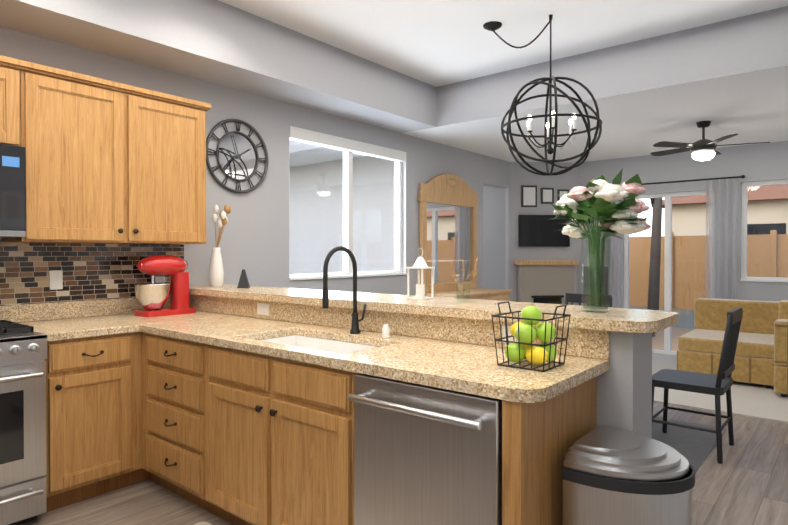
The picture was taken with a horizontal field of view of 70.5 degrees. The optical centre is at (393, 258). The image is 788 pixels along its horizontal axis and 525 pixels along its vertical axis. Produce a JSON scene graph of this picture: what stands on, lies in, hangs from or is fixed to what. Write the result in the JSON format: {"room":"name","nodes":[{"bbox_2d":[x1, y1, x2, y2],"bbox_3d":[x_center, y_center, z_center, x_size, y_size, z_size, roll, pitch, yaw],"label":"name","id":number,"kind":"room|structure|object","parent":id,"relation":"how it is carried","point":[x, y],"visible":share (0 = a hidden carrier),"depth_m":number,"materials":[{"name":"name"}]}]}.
{"room":"kitchen and living room","nodes":[
{"label":"kitchen and living room","id":0,"kind":"room"},
{"bbox_2d":[0,27,508,305],"bbox_3d":[-1.520,-0.266,4.084,0.150,3.080,9.600,0,1,39],"label":"wall","id":1,"kind":"structure","parent":0,"point":[254,241],"depth_m":4.53,"materials":[{"name":"paint"}]},
{"bbox_2d":[0,55,27,150],"bbox_3d":[-2.319,-0.801,2.723,0.339,0.455,0.766,0,1,39],"label":"upper cabinet","id":2,"kind":"object","parent":1,"relation":"attached to","point":[13,97],"depth_m":2.88,"materials":[{"name":"brown wood"}]},
{"bbox_2d":[0,144,25,237],"bbox_3d":[-2.270,-0.340,2.687,0.462,0.463,0.760,0,1,39],"label":"microwave","id":3,"kind":"object","parent":2,"relation":"attached to","point":[12,196],"visible":1,"depth_m":2.82,"materials":[{"name":"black metal"}]},
{"bbox_2d":[0,242,183,305],"bbox_3d":[-2.345,0.091,2.960,0.008,0.355,2.649,0,1,39],"label":"tile backsplash","id":4,"kind":"structure","parent":1,"relation":"attached to","point":[99,271],"depth_m":3.42,"materials":[{"name":"tile"}]},
{"bbox_2d":[2,61,210,244],"bbox_3d":[-1.729,-0.563,3.441,0.339,0.943,1.085,0,1,39],"label":"upper cabinet","id":5,"kind":"object","parent":1,"relation":"attached to","point":[109,162],"depth_m":3.27,"materials":[{"name":"brown wood"}]},
{"bbox_2d":[206,119,268,192],"bbox_3d":[-1.208,-0.788,4.315,0.028,0.574,0.574,0,1,39],"label":"wall clock","id":6,"kind":"object","parent":1,"relation":"attached to","point":[237,156],"visible":1,"depth_m":4.31,"materials":[{"name":"grey metal"}]},
{"bbox_2d":[289,126,406,279],"bbox_3d":[-0.421,-0.472,5.380,0.135,1.311,1.600,0,1,39],"label":"window","id":7,"kind":"structure","parent":1,"relation":"in","point":[348,147],"depth_m":5.38,"materials":[{"name":"white"}]},
{"bbox_2d":[289,156,394,273],"bbox_3d":[-0.681,-0.048,7.620,3.050,2.580,0.120,0,1,39],"label":"wall","id":8,"kind":"structure","parent":0,"point":[371,216],"depth_m":7.60,"materials":[{"name":"paint"}]},
{"bbox_2d":[0,0,787,166],"bbox_3d":[0.333,-1.557,3.096,10.350,0.520,10.450,0,1,39],"label":"ceiling","id":9,"kind":"structure","parent":0,"point":[648,74],"depth_m":4.28,"materials":[{"name":"paint"}]},
{"bbox_2d":[483,14,602,175],"bbox_3d":[1.051,-1.143,3.953,0.814,1.123,0.688,0,1,39],"label":"pendant chandelier","id":10,"kind":"object","parent":9,"relation":"hanging from","point":[549,127],"visible":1,"depth_m":3.90,"materials":[{"name":"black metal"}]},
{"bbox_2d":[650,121,769,160],"bbox_3d":[3.028,-1.130,5.431,1.052,0.374,1.005,0,1,39],"label":"ceiling fan","id":11,"kind":"object","parent":9,"relation":"hanging from","point":[703,149],"visible":1,"depth_m":5.34,"materials":[{"name":"brown metal"}]},
{"bbox_2d":[20,402,787,524],"bbox_3d":[-0.386,1.343,2.030,4.530,0.100,7.850,0,1,39],"label":"floor","id":12,"kind":"structure","parent":0,"point":[745,482],"depth_m":3.01,"materials":[{"name":"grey wood"}]},
{"bbox_2d":[0,320,46,524],"bbox_3d":[-2.153,0.815,2.601,0.711,0.945,0.760,0,1,39],"label":"range","id":13,"kind":"object","parent":12,"relation":"on","point":[23,356],"visible":1,"depth_m":2.63,"materials":[{"name":"silver metal"}]},
{"bbox_2d":[44,332,139,510],"bbox_3d":[-1.803,0.846,3.130,0.639,0.874,0.488,0,1,39],"label":"base cabinet","id":14,"kind":"object","parent":12,"relation":"on","point":[93,383],"depth_m":2.92,"materials":[{"name":"brown wood"}]},
{"bbox_2d":[194,522,211,524],"bbox_3d":[-0.646,1.282,2.179,1.080,0.018,0.450,0,1,39],"label":"rug","id":15,"kind":"object","parent":12,"relation":"on","point":[203,523],"visible":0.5,"depth_m":2.66,"materials":[{"name":"beige carpet"}]},
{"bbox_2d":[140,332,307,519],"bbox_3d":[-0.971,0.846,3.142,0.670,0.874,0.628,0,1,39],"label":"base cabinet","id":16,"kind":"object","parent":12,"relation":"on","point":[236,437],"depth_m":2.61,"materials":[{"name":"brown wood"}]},
{"bbox_2d":[0,294,609,402],"bbox_3d":[-1.192,0.341,2.011,2.999,0.154,2.649,0,1,39],"label":"countertop","id":17,"kind":"structure","parent":16,"relation":"on","point":[452,353],"depth_m":2.53,"materials":[{"name":"stone"}]},
{"bbox_2d":[134,255,195,316],"bbox_3d":[-1.496,0.171,3.622,0.224,0.386,0.370,0,1,39],"label":"stand mixer","id":18,"kind":"object","parent":17,"relation":"on","point":[152,297],"visible":1,"depth_m":3.55,"materials":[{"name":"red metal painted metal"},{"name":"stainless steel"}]},
{"bbox_2d":[260,335,377,353],"bbox_3d":[-0.360,0.512,2.581,0.764,0.196,0.409,0,1,39],"label":"sink basin","id":19,"kind":"object","parent":17,"relation":"in","point":[335,346],"visible":0.06,"depth_m":2.83,"materials":[{"name":"white ceramic"}]},
{"bbox_2d":[322,246,389,337],"bbox_3d":[-0.178,0.158,2.617,0.244,0.430,0.240,0,1,39],"label":"faucet","id":20,"kind":"object","parent":17,"relation":"on","point":[355,320],"visible":1,"depth_m":2.68,"materials":[{"name":"black metal"}]},
{"bbox_2d":[492,301,570,371],"bbox_3d":[0.485,0.268,1.970,0.225,0.219,0.205,0,1,39],"label":"fruit basket","id":21,"kind":"object","parent":17,"relation":"on","point":[528,331],"visible":1,"depth_m":1.93,"materials":[{"name":"black metal"}]},
{"bbox_2d":[348,373,501,524],"bbox_3d":[0.222,0.859,2.025,0.594,0.868,0.569,0,1,39],"label":"dishwasher","id":22,"kind":"object","parent":12,"relation":"on","point":[426,455],"visible":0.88,"depth_m":1.83,"materials":[{"name":"silver metal"}]},
{"bbox_2d":[562,425,694,524],"bbox_3d":[0.805,0.950,1.790,0.381,0.690,0.408,0,1,39],"label":"trash can","id":23,"kind":"object","parent":12,"relation":"on","point":[613,476],"visible":1,"depth_m":1.69,"materials":[{"name":"grey metal"}]},
{"bbox_2d":[652,417,725,472],"bbox_3d":[1.136,1.268,4.112,2.030,0.012,1.700,0,1,39],"label":"area rug","id":24,"kind":"object","parent":12,"relation":"on","point":[694,447],"visible":0.14,"depth_m":3.88,"materials":[{"name":"grey fabric"}]},
{"bbox_2d":[565,293,612,306],"bbox_3d":[1.559,0.787,4.724,0.447,0.938,0.500,0,1,39],"label":"dining chair","id":25,"kind":"object","parent":24,"relation":"on","point":[572,298],"visible":0.06,"depth_m":4.94,"materials":[{"name":"black"}]},
{"bbox_2d":[652,307,742,463],"bbox_3d":[2.005,0.796,3.716,0.500,0.938,0.447,0,1,39],"label":"dining chair","id":26,"kind":"object","parent":24,"relation":"on","point":[719,384],"visible":0.94,"depth_m":3.60,"materials":[{"name":"black wood"}]},
{"bbox_2d":[652,353,787,422],"bbox_3d":[2.829,1.300,6.151,10.350,0.112,2.600,0,1,39],"label":"floor carpet","id":27,"kind":"object","parent":12,"relation":"on","point":[759,401],"depth_m":4.94,"materials":[{"name":"beige carpet"}]},
{"bbox_2d":[425,288,511,300],"bbox_3d":[0.854,0.818,6.414,0.538,0.870,1.240,0,1,39],"label":"dresser","id":28,"kind":"object","parent":27,"relation":"on","point":[491,294],"visible":0.06,"depth_m":6.36,"materials":[{"name":"brown wood"}]},
{"bbox_2d":[418,174,477,292],"bbox_3d":[0.671,-0.304,6.555,0.063,1.369,1.200,0,1,39],"label":"dresser mirror","id":29,"kind":"object","parent":28,"relation":"on","point":[448,205],"visible":0.83,"depth_m":6.52,"materials":[{"name":"brown wood"}]},
{"bbox_2d":[514,260,577,304],"bbox_3d":[2.099,0.631,7.696,0.840,1.198,0.198,0,1,-5],"label":"fireplace","id":30,"kind":"object","parent":27,"relation":"on","point":[546,281],"visible":0.54,"depth_m":7.63,"materials":[{"name":"paint"}]},
{"bbox_2d":[676,298,787,396],"bbox_3d":[4.473,0.830,5.051,3.320,0.848,1.400,0,1,39],"label":"sectional sofa","id":31,"kind":"object","parent":27,"relation":"on","point":[761,355],"visible":0.83,"depth_m":5.66,"materials":[{"name":"fabric"}]},
{"bbox_2d":[505,162,576,304],"bbox_3d":[2.077,-0.050,7.864,0.990,2.580,0.150,0,1,-5],"label":"wall","id":32,"kind":"structure","parent":0,"point":[519,175],"depth_m":7.78,"materials":[{"name":"paint"}]},
{"bbox_2d":[521,185,536,206],"bbox_3d":[1.882,-0.859,7.751,0.220,0.300,0.020,0,1,-5],"label":"wall picture","id":33,"kind":"object","parent":32,"relation":"attached to","point":[528,195],"depth_m":7.74,"materials":[{"name":"grey paper"}]},
{"bbox_2d":[518,215,569,246],"bbox_3d":[2.092,-0.379,7.761,0.720,0.440,0.048,0,1,-5],"label":"television","id":34,"kind":"object","parent":32,"relation":"attached to","point":[536,231],"depth_m":7.74,"materials":[{"name":"black glass"}]},
{"bbox_2d":[541,188,553,203],"bbox_3d":[2.141,-0.869,7.776,0.180,0.220,0.020,0,1,-5],"label":"wall picture","id":35,"kind":"object","parent":32,"relation":"attached to","point":[547,194],"depth_m":7.77,"materials":[{"name":"grey paper"}]},
{"bbox_2d":[557,189,568,200],"bbox_3d":[2.369,-0.824,7.798,0.160,0.270,0.020,0,1,-5],"label":"wall picture","id":36,"kind":"object","parent":32,"relation":"attached to","point":[561,192],"depth_m":7.79,"materials":[{"name":"grey"}]},
{"bbox_2d":[597,331,651,437],"bbox_3d":[-0.238,0.769,3.108,3.079,1.029,0.250,0,1,39],"label":"wall","id":37,"kind":"structure","parent":0,"point":[624,392],"depth_m":2.08,"materials":[{"name":"paint"}]},
{"bbox_2d":[189,284,677,332],"bbox_3d":[-0.182,0.233,3.109,3.159,0.040,0.470,0,1,39],"label":"bar","id":38,"kind":"object","parent":37,"relation":"on","point":[631,320],"visible":0.79,"depth_m":2.56,"materials":[{"name":"stone"}]},
{"bbox_2d":[208,205,230,286],"bbox_3d":[-1.248,-0.091,4.021,0.160,0.590,0.153,0,1,39],"label":"flower vase","id":39,"kind":"object","parent":38,"relation":"on","point":[216,273],"visible":1,"depth_m":3.98,"materials":[{"name":"white ceramic"}]},
{"bbox_2d":[237,269,249,287],"bbox_3d":[-1.038,0.141,3.846,0.078,0.130,0.078,0,1,-5],"label":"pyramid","id":40,"kind":"object","parent":38,"relation":"on","point":[243,282],"visible":1,"depth_m":3.82},
{"bbox_2d":[406,248,434,299],"bbox_3d":[0.138,0.080,2.915,0.110,0.268,0.110,0,1,39],"label":"lantern","id":41,"kind":"object","parent":38,"relation":"on","point":[420,263],"visible":1,"depth_m":2.90,"materials":[{"name":"white metal"}]},
{"bbox_2d":[451,257,477,300],"bbox_3d":[0.339,0.104,2.735,0.150,0.222,0.157,0,1,39],"label":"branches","id":42,"kind":"object","parent":38,"relation":"on","point":[463,290],"visible":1,"depth_m":2.73,"materials":[{"name":"brown plant"}]},
{"bbox_2d":[551,168,650,311],"bbox_3d":[0.834,-0.063,2.259,0.408,0.566,0.430,0,1,39],"label":"flower vase","id":43,"kind":"object","parent":38,"relation":"on","point":[593,199],"visible":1,"depth_m":2.20,"materials":[{"name":"clear glass"}]},
{"bbox_2d":[483,141,787,307],"bbox_3d":[3.608,-0.043,7.084,10.350,2.580,0.150,0,1,39],"label":"wall","id":44,"kind":"structure","parent":0,"point":[760,162],"depth_m":7.08,"materials":[{"name":"paint"}]},
{"bbox_2d":[624,191,705,354],"bbox_3d":[3.526,0.200,7.167,1.080,2.068,0.070,0,1,39],"label":"sliding glass door","id":45,"kind":"structure","parent":44,"relation":"in","point":[667,275],"depth_m":7.15,"materials":[{"name":"white"}]},
{"bbox_2d":[641,175,744,184],"bbox_3d":[3.452,-0.953,7.035,1.684,0.044,0.111,0,1,39],"label":"curtain rod","id":46,"kind":"object","parent":44,"relation":"attached to","point":[742,176],"visible":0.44,"depth_m":6.79,"materials":[{"name":"black metal"}]},
{"bbox_2d":[603,199,621,307],"bbox_3d":[2.917,0.135,7.442,0.250,2.158,0.060,0,1,39],"label":"curtain","id":47,"kind":"object","parent":46,"relation":"hanging from","point":[614,264],"visible":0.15,"depth_m":7.42,"materials":[{"name":"grey fabric"}]},
{"bbox_2d":[705,178,738,298],"bbox_3d":[3.901,0.142,6.631,0.340,2.158,0.057,0,1,39],"label":"curtain","id":48,"kind":"object","parent":46,"relation":"hanging from","point":[722,217],"visible":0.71,"depth_m":6.63,"materials":[{"name":"grey fabric"}]},
{"bbox_2d":[740,179,787,281],"bbox_3d":[4.578,-0.310,6.253,1.160,1.171,0.135,0,1,39],"label":"window","id":49,"kind":"structure","parent":44,"relation":"in","point":[744,221],"depth_m":6.57,"materials":[{"name":"white"}]},
{"label":"outside","id":50,"kind":"structure","parent":0,"visible":0},
{"bbox_2d":[629,306,694,328],"bbox_3d":[9.797,1.361,17.709,80.000,0.180,80.000,0,1,39],"label":"ground","id":51,"kind":"structure","parent":50,"point":[686,320],"depth_m":12.56,"materials":[{"name":"grey concrete"}]},
{"bbox_2d":[647,198,661,309],"bbox_3d":[2.445,-2.358,14.825,16.184,7.317,12.819,0,1,39],"label":"trees","id":52,"kind":"object","parent":51,"relation":"on","point":[655,266],"depth_m":11.78,"materials":[{"name":"brown plant"}]},
{"bbox_2d":[652,327,693,350],"bbox_3d":[5.227,1.310,7.842,6.500,0.100,3.040,0,1,39],"label":"deck","id":53,"kind":"object","parent":51,"relation":"on","point":[658,336],"depth_m":8.68,"materials":[{"name":"brown concrete"}]},
{"bbox_2d":[629,230,787,309],"bbox_3d":[1.016,0.432,1.546,25.000,1.970,27.900,0,1,39],"label":"fence","id":54,"kind":"object","parent":51,"relation":"on","point":[754,259],"depth_m":14.16,"materials":[{"name":"brown wood"}]},
{"bbox_2d":[662,184,787,235],"bbox_3d":[16.935,-1.439,17.696,14.000,5.420,9.500,0,1,39],"label":"house","id":55,"kind":"structure","parent":51,"relation":"on","point":[678,214],"depth_m":17.08,"materials":[{"name":"paint"}]},
{"bbox_3d":[1.249,-0.235,0.668,0.290,3.080,7.850,0,1,39],"label":"wall","id":56,"kind":"structure","parent":0,"visible":0},
{"bbox_2d":[49,270,62,289],"bbox_3d":[-2.024,0.131,3.337,0.007,0.114,0.070,0,1,39],"label":"electrical outlet plate","id":57,"kind":"object","parent":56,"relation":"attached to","point":[55,279],"depth_m":3.33,"materials":[{"name":"white plastic"}]},
{"bbox_2d":[155,276,164,282],"bbox_3d":[-1.610,0.126,3.839,0.007,0.114,0.070,0,1,39],"label":"electrical outlet plate","id":58,"kind":"object","parent":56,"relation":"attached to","point":[158,279],"depth_m":3.83,"materials":[{"name":"white plastic"}]},
{"bbox_2d":[257,303,269,315],"bbox_3d":[-0.790,0.309,3.364,0.114,0.070,0.007,0,1,39],"label":"electrical outlet plate","id":59,"kind":"object","parent":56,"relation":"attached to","point":[262,308],"depth_m":3.36,"materials":[{"name":"white plastic"}]},
{"bbox_2d":[502,326,517,342],"bbox_3d":[0.499,0.318,2.301,0.114,0.070,0.007,0,1,39],"label":"electrical outlet plate","id":60,"kind":"object","parent":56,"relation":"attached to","point":[503,327],"depth_m":2.32,"materials":[{"name":"white plastic"}]}
]}

